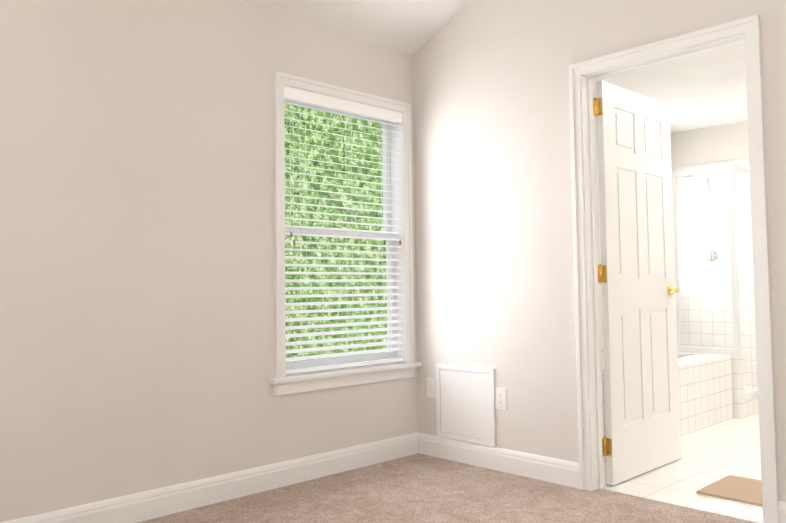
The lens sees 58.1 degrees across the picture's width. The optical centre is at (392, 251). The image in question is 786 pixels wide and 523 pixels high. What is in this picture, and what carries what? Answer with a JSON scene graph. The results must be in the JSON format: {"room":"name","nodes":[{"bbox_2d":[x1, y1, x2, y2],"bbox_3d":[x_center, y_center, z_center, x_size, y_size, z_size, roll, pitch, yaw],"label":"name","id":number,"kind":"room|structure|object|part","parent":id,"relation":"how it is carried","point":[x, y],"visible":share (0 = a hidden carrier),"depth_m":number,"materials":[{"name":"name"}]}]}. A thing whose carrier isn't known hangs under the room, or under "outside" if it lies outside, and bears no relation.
{"room":"empty bedroom","nodes":[
{"label":"empty bedroom","id":0,"kind":"room"},
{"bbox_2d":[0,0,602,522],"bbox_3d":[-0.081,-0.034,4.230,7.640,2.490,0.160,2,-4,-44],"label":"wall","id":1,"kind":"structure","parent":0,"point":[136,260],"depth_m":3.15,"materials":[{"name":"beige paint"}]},
{"bbox_2d":[1,433,416,522],"bbox_3d":[-1.244,1.098,2.909,3.895,0.121,0.014,2,-4,-44],"label":"baseboard","id":2,"kind":"structure","parent":1,"relation":"attached to","point":[150,504],"depth_m":3.34,"materials":[{"name":"white paint"}]},
{"bbox_2d":[269,71,421,395],"bbox_3d":[-0.300,-0.085,4.010,1.059,1.659,0.236,2,-4,-44],"label":"window","id":3,"kind":"structure","parent":1,"relation":"in","point":[283,382],"depth_m":4.06,"materials":[{"name":"white paint"}]},
{"bbox_3d":[-0.324,-0.096,4.035,0.885,1.510,0.077,2,-4,-44],"label":"window sash","id":4,"kind":"part","parent":3,"relation":"part of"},
{"bbox_2d":[284,86,403,373],"bbox_3d":[-0.265,-0.105,3.975,0.873,1.496,0.080,2,-4,-44],"label":"window blind","id":5,"kind":"object","parent":3,"relation":"attached to","point":[310,98],"visible":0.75,"depth_m":3.95,"materials":[{"name":"white plastic"}]},
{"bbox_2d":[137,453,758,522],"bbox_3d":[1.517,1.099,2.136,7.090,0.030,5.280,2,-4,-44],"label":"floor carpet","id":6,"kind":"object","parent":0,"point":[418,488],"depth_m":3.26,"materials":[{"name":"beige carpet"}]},
{"bbox_2d":[242,0,746,132],"bbox_3d":[0.948,-1.792,3.234,7.640,0.991,3.180,2,-4,-44],"label":"ceiling","id":7,"kind":"structure","parent":0,"point":[708,89],"depth_m":4.55,"materials":[{"name":"white paint"}]},
{"bbox_2d":[413,0,785,501],"bbox_3d":[1.954,-0.583,2.556,0.120,3.361,5.120,2,-4,-44],"label":"wall","id":8,"kind":"structure","parent":0,"point":[493,228],"depth_m":3.77,"materials":[{"name":"beige paint"}]},
{"bbox_2d":[427,377,435,397],"bbox_3d":[0.225,0.807,4.196,0.013,0.117,0.070,2,-4,-44],"label":"wall jack","id":9,"kind":"object","parent":8,"relation":"attached to","point":[431,387],"visible":1,"depth_m":4.19,"materials":[{"name":"white plastic"}]},
{"bbox_2d":[436,363,495,446],"bbox_3d":[0.406,0.861,4.006,0.012,0.422,0.425,2,-4,-44],"label":"access panel","id":10,"kind":"object","parent":8,"relation":"attached to","point":[465,404],"depth_m":4.00,"materials":[{"name":"white paint"}]},
{"bbox_2d":[417,432,578,488],"bbox_3d":[0.543,1.125,3.853,0.014,0.121,1.080,2,-4,-44],"label":"baseboard","id":11,"kind":"structure","parent":8,"relation":"attached to","point":[548,469],"depth_m":3.80,"materials":[{"name":"white paint"}]},
{"bbox_2d":[495,387,506,409],"bbox_3d":[0.584,0.796,3.828,0.007,0.117,0.072,2,-4,-44],"label":"outlet","id":12,"kind":"object","parent":8,"relation":"attached to","point":[501,398],"visible":1,"depth_m":3.82,"materials":[{"name":"white plastic"}]},
{"bbox_2d":[594,80,680,484],"bbox_3d":[1.333,0.151,3.811,0.774,2.025,0.149,2,-4,-44],"label":"door leaf","id":13,"kind":"structure","parent":8,"relation":"in","point":[640,350],"depth_m":3.75,"materials":[{"name":"white paint"}]},
{"bbox_2d":[568,14,778,522],"bbox_3d":[1.265,0.092,3.242,0.158,2.102,0.896,2,-4,-44],"label":"door frame","id":14,"kind":"structure","parent":8,"relation":"attached to","point":[583,75],"depth_m":3.42,"materials":[{"name":"white paint"}]},
{"bbox_2d":[778,501,785,522],"bbox_3d":[1.993,1.029,2.356,0.014,0.121,1.302,2,-4,-44],"label":"baseboard","id":15,"kind":"structure","parent":8,"relation":"attached to","point":[781,505],"depth_m":2.81,"materials":[{"name":"white paint"}]},
{"bbox_2d":[601,413,762,522],"bbox_3d":[2.436,1.212,4.532,3.535,0.030,3.110,2,-4,-44],"label":"floor","id":16,"kind":"structure","parent":0,"point":[713,453],"depth_m":3.76,"materials":[{"name":"white tile"}]},
{"bbox_2d":[602,351,732,457],"bbox_3d":[1.558,0.928,4.980,1.750,0.606,0.947,2,-4,-44],"label":"bathtub surround","id":17,"kind":"object","parent":16,"relation":"on","point":[705,392],"visible":0.1,"depth_m":4.92,"materials":[{"name":"white tile"}]},
{"bbox_2d":[672,163,758,418],"bbox_3d":[2.598,0.250,5.987,1.067,2.039,0.985,2,-4,-44],"label":"shower enclosure","id":18,"kind":"object","parent":16,"relation":"on","point":[745,404],"visible":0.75,"depth_m":5.35,"materials":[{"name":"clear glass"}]},
{"bbox_2d":[697,475,762,506],"bbox_3d":[1.776,1.135,3.299,0.400,0.012,0.550,2,-4,-44],"label":"bath mat","id":19,"kind":"object","parent":16,"relation":"on","point":[739,489],"visible":0.75,"depth_m":3.36,"materials":[{"name":"beige fabric"}]},
{"bbox_2d":[670,120,748,167],"bbox_3d":[3.680,0.023,5.750,0.120,2.440,2.880,2,-4,-44],"label":"wall","id":20,"kind":"structure","parent":0,"point":[718,143],"depth_m":6.49,"materials":[{"name":"beige paint"}]},
{"bbox_2d":[671,158,757,391],"bbox_3d":[3.050,0.230,6.298,0.012,2.100,1.200,2,-4,-44],"label":"shower wall tile","id":21,"kind":"structure","parent":20,"relation":"attached to","point":[711,308],"depth_m":6.40,"materials":[{"name":"white tile"}]},
{"label":"outside","id":22,"kind":"structure","parent":0,"visible":0},
{"bbox_2d":[284,103,386,361],"bbox_3d":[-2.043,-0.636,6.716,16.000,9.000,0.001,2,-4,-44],"label":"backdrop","id":23,"kind":"structure","parent":22,"point":[359,156],"depth_m":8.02,"materials":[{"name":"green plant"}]}
]}

